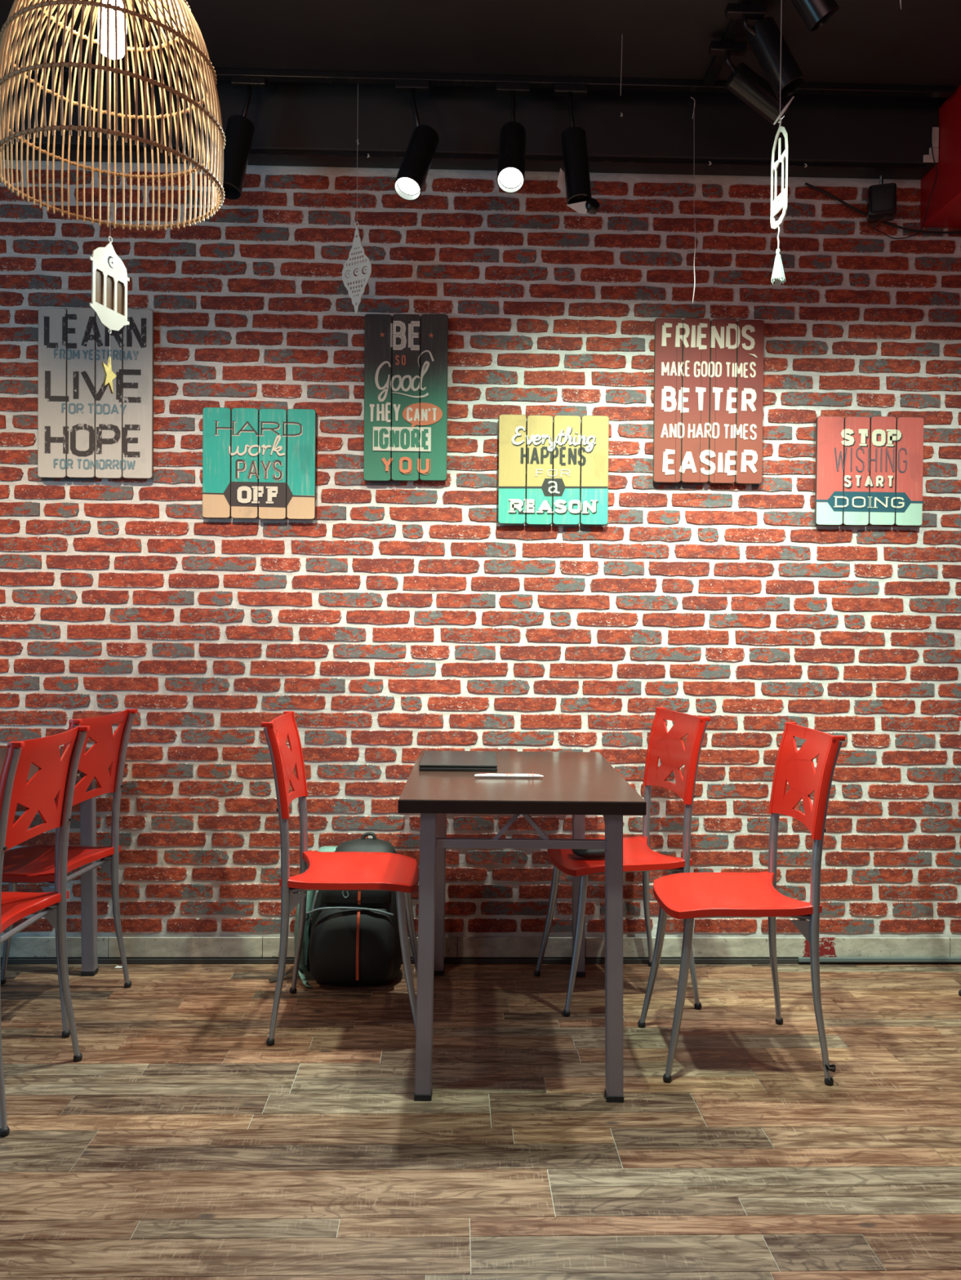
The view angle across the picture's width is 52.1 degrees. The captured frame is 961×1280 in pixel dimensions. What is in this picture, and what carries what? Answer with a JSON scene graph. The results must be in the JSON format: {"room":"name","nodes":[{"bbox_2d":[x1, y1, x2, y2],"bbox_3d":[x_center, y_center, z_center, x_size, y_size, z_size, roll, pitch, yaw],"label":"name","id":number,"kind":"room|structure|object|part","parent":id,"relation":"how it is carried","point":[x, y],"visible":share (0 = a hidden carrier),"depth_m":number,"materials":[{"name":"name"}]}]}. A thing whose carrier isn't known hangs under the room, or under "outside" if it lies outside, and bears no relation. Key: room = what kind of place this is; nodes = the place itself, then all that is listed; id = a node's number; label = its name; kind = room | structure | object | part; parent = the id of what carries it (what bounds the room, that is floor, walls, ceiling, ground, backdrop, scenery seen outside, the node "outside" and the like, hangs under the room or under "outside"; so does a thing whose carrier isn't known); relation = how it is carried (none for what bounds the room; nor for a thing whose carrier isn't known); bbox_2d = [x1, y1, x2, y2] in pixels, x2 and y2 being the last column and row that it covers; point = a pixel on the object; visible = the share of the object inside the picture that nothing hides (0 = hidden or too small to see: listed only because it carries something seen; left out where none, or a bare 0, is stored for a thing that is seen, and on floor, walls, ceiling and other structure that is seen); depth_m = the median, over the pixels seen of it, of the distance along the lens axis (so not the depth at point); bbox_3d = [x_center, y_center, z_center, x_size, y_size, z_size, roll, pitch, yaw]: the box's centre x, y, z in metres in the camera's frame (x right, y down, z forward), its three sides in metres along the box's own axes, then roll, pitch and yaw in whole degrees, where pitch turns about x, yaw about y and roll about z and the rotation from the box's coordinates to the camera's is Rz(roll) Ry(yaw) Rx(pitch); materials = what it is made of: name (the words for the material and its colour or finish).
{"room":"cafe","nodes":[
{"label":"cafe","id":0,"kind":"room"},
{"bbox_2d":[101,356,116,393],"bbox_3d":[-0.838,-0.601,2.221,0.004,0.080,0.081,1,1,0],"label":"star","id":1,"kind":"object","parent":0,"point":[109,375],"visible":1,"depth_m":2.22,"materials":[{"name":"gold metal"}]},
{"bbox_2d":[0,160,960,937],"bbox_3d":[-0.093,-0.401,3.566,6.000,3.100,0.155,0,1,-2],"label":"wall","id":2,"kind":"structure","parent":0,"point":[394,623],"depth_m":3.49,"materials":[{"name":"brick"}]},
{"bbox_2d":[37,307,154,479],"bbox_3d":[-1.341,-0.859,3.435,0.395,0.590,0.024,0,1,-2],"label":"wall sign","id":3,"kind":"object","parent":2,"relation":"attached to","point":[86,430],"visible":0.96,"depth_m":3.42,"materials":[{"name":"grey wood"}]},
{"bbox_2d":[202,407,315,519],"bbox_3d":[-0.776,-0.618,3.453,0.394,0.388,0.025,0,1,-2],"label":"wall sign","id":4,"kind":"object","parent":2,"relation":"attached to","point":[244,464],"visible":1,"depth_m":3.44,"materials":[{"name":"teal wood"}]},
{"bbox_3d":[-0.778,-0.509,3.444,0.244,0.088,0.001,0,1,-2],"label":"painted panel","id":5,"kind":"part","parent":4,"relation":"part of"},
{"bbox_2d":[363,314,448,481],"bbox_3d":[-0.262,-0.852,3.462,0.292,0.587,0.027,0,1,-2],"label":"wall sign","id":6,"kind":"object","parent":2,"relation":"attached to","point":[386,380],"visible":1,"depth_m":3.45,"materials":[{"name":"green wood"}]},
{"bbox_3d":[-0.275,-0.705,3.452,0.203,0.085,0.001,0,1,-2],"label":"painted panel","id":7,"kind":"part","parent":6,"relation":"part of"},
{"bbox_2d":[1,144,926,168],"bbox_3d":[-0.766,-1.659,3.345,4.620,0.015,0.005,0,1,-2],"label":"trim","id":8,"kind":"structure","parent":2,"relation":"attached to","point":[24,147],"depth_m":3.37,"materials":[{"name":"black paint"}]},
{"bbox_2d":[1,75,938,179],"bbox_3d":[-0.749,-1.820,3.390,4.654,0.310,0.130,0,1,-2],"label":"ceiling beam","id":9,"kind":"structure","parent":2,"relation":"attached to","point":[284,116],"depth_m":3.36,"materials":[{"name":"black paint"}]},
{"bbox_2d":[0,937,960,958],"bbox_3d":[-0.104,1.104,3.505,6.000,0.092,0.020,0,1,-2],"label":"baseboard","id":10,"kind":"structure","parent":2,"relation":"attached to","point":[20,947],"depth_m":3.50,"materials":[{"name":"tile"}]},
{"bbox_2d":[0,957,960,964],"bbox_3d":[-0.104,1.141,3.497,6.000,0.018,0.014,0,1,-2],"label":"trim","id":11,"kind":"structure","parent":2,"relation":"attached to","point":[70,960],"depth_m":3.49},
{"bbox_2d":[497,414,608,524],"bbox_3d":[0.258,-0.601,3.481,0.389,0.387,0.025,0,1,-2],"label":"wall sign","id":12,"kind":"object","parent":2,"relation":"attached to","point":[576,464],"visible":1,"depth_m":3.47,"materials":[{"name":"yellow wood"}]},
{"bbox_3d":[0.257,-0.539,3.472,0.086,0.063,0.001,0,1,-2],"label":"painted panel","id":13,"kind":"part","parent":12,"relation":"part of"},
{"bbox_2d":[652,317,764,484],"bbox_3d":[0.808,-0.847,3.493,0.388,0.582,0.024,0,1,-2],"label":"wall sign","id":14,"kind":"object","parent":2,"relation":"attached to","point":[715,394],"visible":1,"depth_m":3.48,"materials":[{"name":"red wood"}]},
{"bbox_2d":[814,416,923,526],"bbox_3d":[1.385,-0.602,3.511,0.387,0.389,0.025,0,1,-2],"label":"wall sign","id":15,"kind":"object","parent":2,"relation":"attached to","point":[868,470],"visible":1,"depth_m":3.50,"materials":[{"name":"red wood"}]},
{"bbox_3d":[1.384,-0.492,3.503,0.307,0.072,0.001,0,1,-2],"label":"painted panel","id":16,"kind":"part","parent":15,"relation":"part of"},
{"bbox_2d":[798,957,960,962],"bbox_3d":[2.016,1.150,3.540,1.759,0.016,0.012,0,1,-2],"label":"trim","id":17,"kind":"structure","parent":2,"relation":"attached to","point":[800,959],"depth_m":3.52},
{"bbox_2d":[866,175,896,222],"bbox_3d":[1.402,-1.554,3.439,0.094,0.162,0.088,1,1,18],"label":"wall speaker","id":18,"kind":"object","parent":2,"relation":"attached to","point":[881,206],"visible":1,"depth_m":3.41,"materials":[{"name":"black paint"}]},
{"bbox_2d":[870,182,894,213],"bbox_3d":[1.390,-1.528,3.403,0.076,0.092,0.012,1,1,18],"label":"grille","id":19,"kind":"object","parent":18,"relation":"attached to","point":[882,196],"depth_m":3.40,"materials":[{"name":"black rubber"}]},
{"bbox_2d":[873,118,937,239],"bbox_3d":[1.483,-1.607,3.435,0.180,0.365,0.137,0,1,-2],"label":"cable","id":20,"kind":"object","parent":18,"relation":"attached to","point":[931,118],"visible":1,"depth_m":3.38,"materials":[{"name":"black rubber"}]},
{"bbox_2d":[804,182,960,233],"bbox_3d":[1.462,-1.534,3.498,0.626,0.173,0.010,0,1,-2],"label":"cable","id":21,"kind":"object","parent":2,"relation":"attached to","point":[806,184],"visible":0.88,"depth_m":3.49,"materials":[{"name":"black rubber"}]},
{"bbox_2d":[922,127,938,162],"bbox_3d":[1.550,-1.704,3.385,0.052,0.120,0.009,0,1,-2],"label":"trim","id":22,"kind":"structure","parent":2,"relation":"attached to","point":[935,135],"depth_m":3.38,"materials":[{"name":"paint"}]},
{"bbox_2d":[920,84,960,228],"bbox_3d":[2.286,-1.629,2.064,1.346,0.360,2.950,0,1,-2],"label":"trim","id":23,"kind":"structure","parent":2,"relation":"attached to","point":[944,210],"depth_m":3.35,"materials":[{"name":"red paint"}]},
{"bbox_2d":[938,97,947,107],"bbox_3d":[-0.074,-1.928,3.357,6.000,0.080,0.230,0,1,-2],"label":"trim","id":24,"kind":"structure","parent":2,"relation":"attached to","point":[941,100],"depth_m":3.42,"materials":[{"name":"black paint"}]},
{"bbox_2d":[0,964,960,1279],"bbox_3d":[-0.066,1.201,2.041,6.000,0.060,2.950,0,1,-2],"label":"floor","id":25,"kind":"structure","parent":0,"point":[181,1144],"depth_m":2.34,"materials":[{"name":"brown wood"}]},
{"bbox_2d":[0,725,89,1137],"bbox_3d":[-1.304,0.694,2.497,0.470,0.919,0.419,1,1,1],"label":"cafe chair","id":26,"kind":"object","parent":25,"relation":"on","point":[56,775],"visible":1,"depth_m":2.52,"materials":[{"name":"red plastic"}]},
{"bbox_3d":[-1.119,0.701,2.307,0.077,0.903,0.039,1,1,8],"label":"leg","id":27,"kind":"part","parent":26,"relation":"part of","materials":[{"name":"grey metal"}]},
{"bbox_3d":[-1.166,0.729,2.494,0.016,0.016,0.330,1,1,1],"label":"cross rail","id":28,"kind":"part","parent":26,"relation":"part of","materials":[{"name":"grey metal"}]},
{"bbox_3d":[-1.319,0.710,2.497,0.390,0.059,0.384,1,1,1],"label":"seat","id":29,"kind":"part","parent":26,"relation":"part of","materials":[{"name":"red plastic"}]},
{"bbox_3d":[-1.106,0.373,2.487,0.079,0.274,0.384,1,1,1],"label":"backrest","id":30,"kind":"part","parent":26,"relation":"part of","materials":[{"name":"red plastic"}]},
{"bbox_3d":[-1.299,0.719,2.640,0.327,0.019,0.039,0,1,-4],"label":"seat rail","id":31,"kind":"part","parent":26,"relation":"part of","materials":[{"name":"grey metal"}]},
{"bbox_3d":[-1.110,0.696,2.676,0.077,0.903,0.039,0,1,-6],"label":"leg","id":32,"kind":"part","parent":26,"relation":"part of","materials":[{"name":"grey metal"}]},
{"bbox_2d":[0,748,98,976],"bbox_3d":[-1.561,0.762,2.900,0.620,0.765,0.970,0,1,-2],"label":"cafe table","id":33,"kind":"object","parent":25,"relation":"on","point":[90,967],"visible":0.41,"depth_m":3.33,"materials":[{"name":"metal"}]},
{"bbox_3d":[-1.334,0.768,3.350,0.049,0.717,0.047,0,1,-2],"label":"leg","id":34,"kind":"part","parent":33,"relation":"part of","materials":[{"name":"grey metal"}]},
{"bbox_2d":[0,708,137,1038],"bbox_3d":[-1.377,0.685,3.059,0.470,0.919,0.419,1,1,5],"label":"cafe chair","id":35,"kind":"object","parent":25,"relation":"on","point":[37,864],"visible":0.77,"depth_m":3.11,"materials":[{"name":"red plastic"}]},
{"bbox_3d":[-1.554,0.922,3.238,0.089,0.427,0.025,1,1,29],"label":"leg","id":36,"kind":"part","parent":35,"relation":"part of","materials":[{"name":"grey metal"}]},
{"bbox_3d":[-1.389,0.714,2.916,0.327,0.019,0.039,1,1,11],"label":"seat rail","id":37,"kind":"part","parent":35,"relation":"part of","materials":[{"name":"grey metal"}]},
{"bbox_3d":[-1.391,0.702,3.060,0.390,0.059,0.384,1,1,5],"label":"seat","id":38,"kind":"part","parent":35,"relation":"part of","materials":[{"name":"red plastic"}]},
{"bbox_3d":[-1.205,0.693,2.857,0.077,0.903,0.039,1,1,12],"label":"leg","id":39,"kind":"part","parent":35,"relation":"part of","materials":[{"name":"grey metal"}]},
{"bbox_3d":[-1.239,0.721,3.046,0.016,0.016,0.330,1,1,5],"label":"cross rail","id":40,"kind":"part","parent":35,"relation":"part of","materials":[{"name":"grey metal"}]},
{"bbox_3d":[-1.179,0.364,3.036,0.079,0.274,0.384,1,1,5],"label":"backrest","id":41,"kind":"part","parent":35,"relation":"part of","materials":[{"name":"red plastic"}]},
{"bbox_3d":[-1.361,0.711,3.202,0.327,0.019,0.039,1,1,0],"label":"seat rail","id":42,"kind":"part","parent":35,"relation":"part of","materials":[{"name":"grey metal"}]},
{"bbox_3d":[-1.169,0.688,3.224,0.077,0.903,0.039,0,1,-2],"label":"leg","id":43,"kind":"part","parent":35,"relation":"part of","materials":[{"name":"grey metal"}]},
{"bbox_2d":[268,831,402,987],"bbox_3d":[-0.486,0.905,3.317,0.447,0.485,0.259,0,1,-2],"label":"backpack","id":44,"kind":"object","parent":25,"relation":"on","point":[351,938],"visible":0.66,"depth_m":3.22,"materials":[{"name":"black fabric"}]},
{"bbox_3d":[-0.444,0.833,3.236,0.022,0.031,0.010,0,1,-2],"label":"zip pull","id":45,"kind":"part","parent":44,"relation":"part of","materials":[{"name":"grey metal"}]},
{"bbox_3d":[-0.385,0.684,3.389,0.062,0.043,0.018,0,1,-2],"label":"grab handle","id":46,"kind":"part","parent":44,"relation":"part of","materials":[{"name":"black fabric"}]},
{"bbox_2d":[261,711,418,1045],"bbox_3d":[-0.400,0.695,3.006,0.470,0.919,0.419,0,1,-2],"label":"cafe chair","id":47,"kind":"object","parent":25,"relation":"on","point":[318,870],"visible":0.91,"depth_m":2.93,"materials":[{"name":"red plastic"}]},
{"bbox_3d":[-0.585,0.699,2.816,0.077,0.903,0.039,0,1,-9],"label":"leg","id":48,"kind":"part","parent":47,"relation":"part of","materials":[{"name":"grey metal"}]},
{"bbox_3d":[-0.592,0.370,2.996,0.079,0.274,0.384,0,1,-2],"label":"backrest","id":49,"kind":"part","parent":47,"relation":"part of","materials":[{"name":"red plastic"}]},
{"bbox_3d":[-0.595,0.693,3.185,0.077,0.903,0.039,1,1,5],"label":"leg","id":50,"kind":"part","parent":47,"relation":"part of","materials":[{"name":"grey metal"}]},
{"bbox_3d":[-0.398,0.724,2.862,0.327,0.019,0.039,0,1,-7],"label":"seat rail","id":51,"kind":"part","parent":47,"relation":"part of","materials":[{"name":"grey metal"}]},
{"bbox_3d":[-0.386,0.712,3.006,0.390,0.059,0.384,0,1,-2],"label":"seat","id":52,"kind":"part","parent":47,"relation":"part of","materials":[{"name":"red plastic"}]},
{"bbox_3d":[-0.207,0.940,2.856,0.089,0.427,0.025,1,1,22],"label":"leg","id":53,"kind":"part","parent":47,"relation":"part of","materials":[{"name":"grey metal"}]},
{"bbox_3d":[-0.215,0.935,3.173,0.089,0.427,0.025,0,1,-25],"label":"leg","id":54,"kind":"part","parent":47,"relation":"part of","materials":[{"name":"grey metal"}]},
{"bbox_2d":[397,750,646,1102],"bbox_3d":[0.100,0.777,2.945,0.620,0.765,0.970,1,1,0],"label":"cafe table","id":55,"kind":"object","parent":25,"relation":"on","point":[578,784],"visible":0.88,"depth_m":2.49,"materials":[{"name":"laminate"}]},
{"bbox_3d":[-0.138,0.791,2.502,0.049,0.717,0.047,1,1,0],"label":"leg","id":56,"kind":"part","parent":55,"relation":"part of","materials":[{"name":"grey metal"}]},
{"bbox_3d":[-0.141,0.778,3.388,0.049,0.717,0.047,1,1,0],"label":"leg","id":57,"kind":"part","parent":55,"relation":"part of","materials":[{"name":"grey metal"}]},
{"bbox_2d":[418,751,497,771],"bbox_3d":[-0.069,0.381,3.100,0.238,0.020,0.324,1,1,0],"label":"laptop","id":58,"kind":"object","parent":55,"relation":"on","point":[431,761],"visible":1,"depth_m":3.01,"materials":[{"name":"black plastic"}]},
{"bbox_2d":[474,773,542,777],"bbox_3d":[0.081,0.389,2.822,0.196,0.012,0.020,1,1,0],"label":"straw","id":59,"kind":"object","parent":55,"relation":"on","point":[506,775],"visible":1,"depth_m":2.81,"materials":[{"name":"white paper"}]},
{"bbox_3d":[0.337,0.783,3.389,0.049,0.717,0.047,1,1,0],"label":"leg","id":60,"kind":"part","parent":55,"relation":"part of","materials":[{"name":"grey metal"}]},
{"bbox_3d":[0.340,0.795,2.503,0.049,0.717,0.047,1,1,0],"label":"leg","id":61,"kind":"part","parent":55,"relation":"part of","materials":[{"name":"grey metal"}]},
{"bbox_2d":[533,706,710,1016],"bbox_3d":[0.454,0.699,3.251,0.470,0.919,0.419,0,1,-12],"label":"cafe chair","id":62,"kind":"object","parent":25,"relation":"on","point":[668,747],"visible":0.91,"depth_m":3.21,"materials":[{"name":"red plastic"}]},
{"bbox_3d":[0.233,0.937,3.372,0.089,0.427,0.025,1,1,12],"label":"leg","id":63,"kind":"part","parent":62,"relation":"part of","materials":[{"name":"grey metal"}]},
{"bbox_3d":[0.296,0.942,3.061,0.089,0.427,0.025,0,1,-35],"label":"leg","id":64,"kind":"part","parent":62,"relation":"part of","materials":[{"name":"grey metal"}]},
{"bbox_2d":[571,848,604,857],"bbox_3d":[0.368,0.687,3.222,0.136,0.041,0.100,0,1,-7],"label":"pouch","id":65,"kind":"object","parent":62,"relation":"on","point":[589,853],"visible":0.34,"depth_m":3.18,"materials":[{"name":"black fabric"}]},
{"bbox_3d":[0.440,0.716,3.248,0.390,0.059,0.384,0,1,-12],"label":"seat","id":66,"kind":"part","parent":62,"relation":"part of","materials":[{"name":"red plastic"}]},
{"bbox_3d":[0.486,0.729,3.099,0.325,0.019,0.046,0,1,-12],"label":"seat rail","id":67,"kind":"part","parent":62,"relation":"part of","materials":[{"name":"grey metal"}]},
{"bbox_3d":[0.603,0.700,3.470,0.077,0.903,0.039,0,1,-19],"label":"leg","id":68,"kind":"part","parent":62,"relation":"part of","materials":[{"name":"grey metal"}]},
{"bbox_3d":[0.648,0.378,3.285,0.079,0.274,0.384,0,1,-12],"label":"backrest","id":69,"kind":"part","parent":62,"relation":"part of","materials":[{"name":"red plastic"}]},
{"bbox_3d":[0.677,0.706,3.108,0.077,0.903,0.039,0,1,-5],"label":"leg","id":70,"kind":"part","parent":62,"relation":"part of","materials":[{"name":"grey metal"}]},
{"bbox_2d":[637,721,844,1085],"bbox_3d":[0.717,0.708,2.781,0.470,0.919,0.419,0,1,-2],"label":"cafe chair","id":71,"kind":"object","parent":25,"relation":"on","point":[687,896],"visible":1,"depth_m":2.73,"materials":[{"name":"red plastic"}]},
{"bbox_3d":[0.519,0.946,2.938,0.089,0.427,0.025,1,1,22],"label":"leg","id":72,"kind":"part","parent":71,"relation":"part of","materials":[{"name":"grey metal"}]},
{"bbox_3d":[0.528,0.950,2.620,0.089,0.427,0.025,0,1,-25],"label":"leg","id":73,"kind":"part","parent":71,"relation":"part of","materials":[{"name":"grey metal"}]},
{"bbox_3d":[0.702,0.725,2.781,0.390,0.059,0.384,0,1,-2],"label":"seat","id":74,"kind":"part","parent":71,"relation":"part of","materials":[{"name":"red plastic"}]},
{"bbox_3d":[0.722,0.738,2.626,0.325,0.019,0.046,0,1,-2],"label":"seat rail","id":75,"kind":"part","parent":71,"relation":"part of","materials":[{"name":"grey metal"}]},
{"bbox_3d":[0.902,0.710,2.970,0.077,0.903,0.039,0,1,-9],"label":"leg","id":76,"kind":"part","parent":71,"relation":"part of","materials":[{"name":"grey metal"}]},
{"bbox_3d":[0.915,0.387,2.781,0.079,0.274,0.384,0,1,-2],"label":"backrest","id":77,"kind":"part","parent":71,"relation":"part of","materials":[{"name":"red plastic"}]},
{"bbox_3d":[0.912,0.715,2.601,0.077,0.903,0.039,1,1,5],"label":"leg","id":78,"kind":"part","parent":71,"relation":"part of","materials":[{"name":"grey metal"}]},
{"bbox_2d":[824,1064,835,1072],"bbox_3d":[0.919,1.124,2.592,0.033,0.021,0.027,0,1,-2],"label":"tie","id":79,"kind":"object","parent":71,"relation":"attached to","point":[833,1069],"visible":1,"depth_m":2.58,"materials":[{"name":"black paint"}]},
{"bbox_2d":[957,716,960,996],"bbox_3d":[1.799,0.714,3.040,0.470,0.919,0.419,0,1,-4],"label":"cafe chair","id":80,"kind":"object","parent":25,"relation":"on","point":[958,717],"visible":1,"depth_m":3.22,"materials":[{"name":"red plastic"}]},
{"bbox_2d":[0,0,960,90],"bbox_3d":[-0.035,-1.867,1.883,6.000,0.080,2.720,0,1,-2],"label":"ceiling","id":81,"kind":"structure","parent":0,"point":[864,42],"depth_m":3.00,"materials":[{"name":"black paint"}]},
{"bbox_2d":[0,0,226,231],"bbox_3d":[-0.807,-1.416,2.159,0.485,0.844,0.485,1,1,6],"label":"pendant lamp","id":82,"kind":"object","parent":81,"relation":"hanging from","point":[113,17],"visible":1,"depth_m":2.15,"materials":[{"name":"wicker"}]},
{"bbox_2d":[88,71,129,365],"bbox_3d":[-0.834,-0.949,2.215,0.005,0.660,0.140,1,1,16],"label":"ornament","id":83,"kind":"object","parent":82,"relation":"hanging from","point":[108,285],"visible":1,"depth_m":2.21,"materials":[{"name":"beige paint"}]},
{"bbox_3d":[-0.835,-0.798,2.217,0.003,0.196,0.140,1,1,15],"label":"frame","id":84,"kind":"part","parent":83,"relation":"part of","materials":[{"name":"beige paint"}]},
{"bbox_3d":[-0.808,-1.351,2.160,0.060,0.141,0.060,0,1,-2],"label":"bulb","id":85,"kind":"part","parent":82,"relation":"part of","materials":[{"name":"white glass"}]},
{"bbox_2d":[4,63,954,97],"bbox_3d":[-0.741,-1.841,3.208,4.620,0.022,0.035,0,1,-2],"label":"track","id":86,"kind":"object","parent":81,"relation":"attached to","point":[223,74],"visible":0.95,"depth_m":3.22,"materials":[{"name":"black metal"}]},
{"bbox_2d":[213,75,266,199],"bbox_3d":[-0.782,-1.627,3.178,0.103,0.409,0.178,1,1,39],"label":"spotlight","id":87,"kind":"object","parent":86,"relation":"hanging from","point":[239,132],"visible":0.88,"depth_m":3.15,"materials":[{"name":"black paint"}]},
{"bbox_3d":[-0.768,-1.717,3.195,0.015,0.186,0.054,1,1,42],"label":"arm","id":88,"kind":"part","parent":87,"relation":"part of","materials":[{"name":"black paint"}]},
{"bbox_2d":[342,84,371,315],"bbox_3d":[-0.410,-1.486,3.269,0.124,0.808,0.003,1,1,32],"label":"hanging ornament","id":89,"kind":"object","parent":86,"relation":"hanging from","point":[359,291],"visible":1,"depth_m":3.27,"materials":[{"name":"white paint"}]},
{"bbox_2d":[394,79,439,200],"bbox_3d":[-0.206,-1.612,3.149,0.144,0.427,0.191,0,1,-2],"label":"spotlight","id":90,"kind":"object","parent":86,"relation":"hanging from","point":[410,180],"visible":1,"depth_m":3.13,"materials":[{"name":"black paint"}]},
{"bbox_3d":[-0.205,-1.701,3.204,0.015,0.209,0.069,0,1,-43],"label":"arm","id":91,"kind":"part","parent":90,"relation":"part of","materials":[{"name":"black paint"}]},
{"bbox_2d":[496,81,529,193],"bbox_3d":[0.106,-1.610,3.129,0.114,0.424,0.244,0,1,-2],"label":"spotlight","id":92,"kind":"object","parent":86,"relation":"hanging from","point":[512,144],"visible":1,"depth_m":3.10,"materials":[{"name":"black paint"}]},
{"bbox_3d":[0.105,-1.707,3.208,0.015,0.191,0.063,1,1,2],"label":"arm","id":93,"kind":"part","parent":92,"relation":"part of","materials":[{"name":"black paint"}]},
{"bbox_2d":[553,83,599,214],"bbox_3d":[0.307,-1.589,3.184,0.119,0.465,0.173,0,1,-17],"label":"spotlight","id":94,"kind":"object","parent":86,"relation":"hanging from","point":[575,175],"visible":1,"depth_m":3.14,"materials":[{"name":"black paint"}]},
{"bbox_3d":[0.299,-1.694,3.207,0.015,0.214,0.078,0,1,-9],"label":"arm","id":95,"kind":"part","parent":94,"relation":"part of","materials":[{"name":"black paint"}]},
{"bbox_2d":[690,97,695,302],"bbox_3d":[0.711,-1.467,3.289,0.013,0.680,0.036,1,1,39],"label":"string","id":96,"kind":"object","parent":86,"relation":"hanging from","point":[691,97],"visible":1,"depth_m":3.30,"materials":[{"name":"white fabric"}]},
{"bbox_2d":[620,42,622,91],"bbox_3d":[0.428,-1.746,2.988,0.004,0.184,0.002,0,1,-2],"label":"thread","id":97,"kind":"object","parent":81,"relation":"hanging from","point":[621,42],"visible":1,"depth_m":2.99},
{"bbox_2d":[702,0,754,86],"bbox_3d":[0.780,-1.810,1.963,0.035,0.022,2.535,0,1,-2],"label":"track","id":98,"kind":"object","parent":81,"relation":"attached to","point":[734,26],"visible":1,"depth_m":3.06,"materials":[{"name":"black metal"}]},
{"bbox_2d":[708,40,791,125],"bbox_3d":[0.827,-1.710,3.031,0.276,0.210,0.084,0,1,-15],"label":"spotlight","id":99,"kind":"object","parent":98,"relation":"attached to","point":[743,82],"visible":0.88,"depth_m":3.00,"materials":[{"name":"black paint"}]},
{"bbox_3d":[0.783,-1.750,3.012,0.083,0.088,0.014,0,1,-26],"label":"arm","id":100,"kind":"part","parent":99,"relation":"part of","materials":[{"name":"black paint"}]},
{"bbox_2d":[724,3,804,98],"bbox_3d":[0.818,-1.695,2.849,0.235,0.235,0.105,0,1,-2],"label":"spotlight","id":101,"kind":"object","parent":98,"relation":"attached to","point":[763,37],"visible":0.98,"depth_m":2.81,"materials":[{"name":"black paint"}]},
{"bbox_3d":[0.792,-1.759,2.834,0.093,0.065,0.015,0,1,-26],"label":"arm","id":102,"kind":"part","parent":101,"relation":"part of","materials":[{"name":"black paint"}]},
{"bbox_2d":[791,0,839,31],"bbox_3d":[0.819,-1.700,2.550,0.224,0.216,0.084,0,1,-8],"label":"spotlight","id":103,"kind":"object","parent":98,"relation":"attached to","point":[814,14],"visible":1,"depth_m":2.54,"materials":[{"name":"black paint"}]},
{"bbox_2d":[770,0,794,284],"bbox_3d":[0.799,-1.387,2.606,0.054,0.884,0.099,0,1,-26],"label":"ornament","id":104,"kind":"object","parent":81,"relation":"hanging from","point":[780,202],"visible":1,"depth_m":2.60,"materials":[{"name":"white paint"}]},
{"bbox_3d":[0.791,-1.209,2.605,0.006,0.354,0.010,0,1,-6],"label":"twisted cord","id":105,"kind":"part","parent":104,"relation":"part of","materials":[{"name":"fabric"}]}
]}

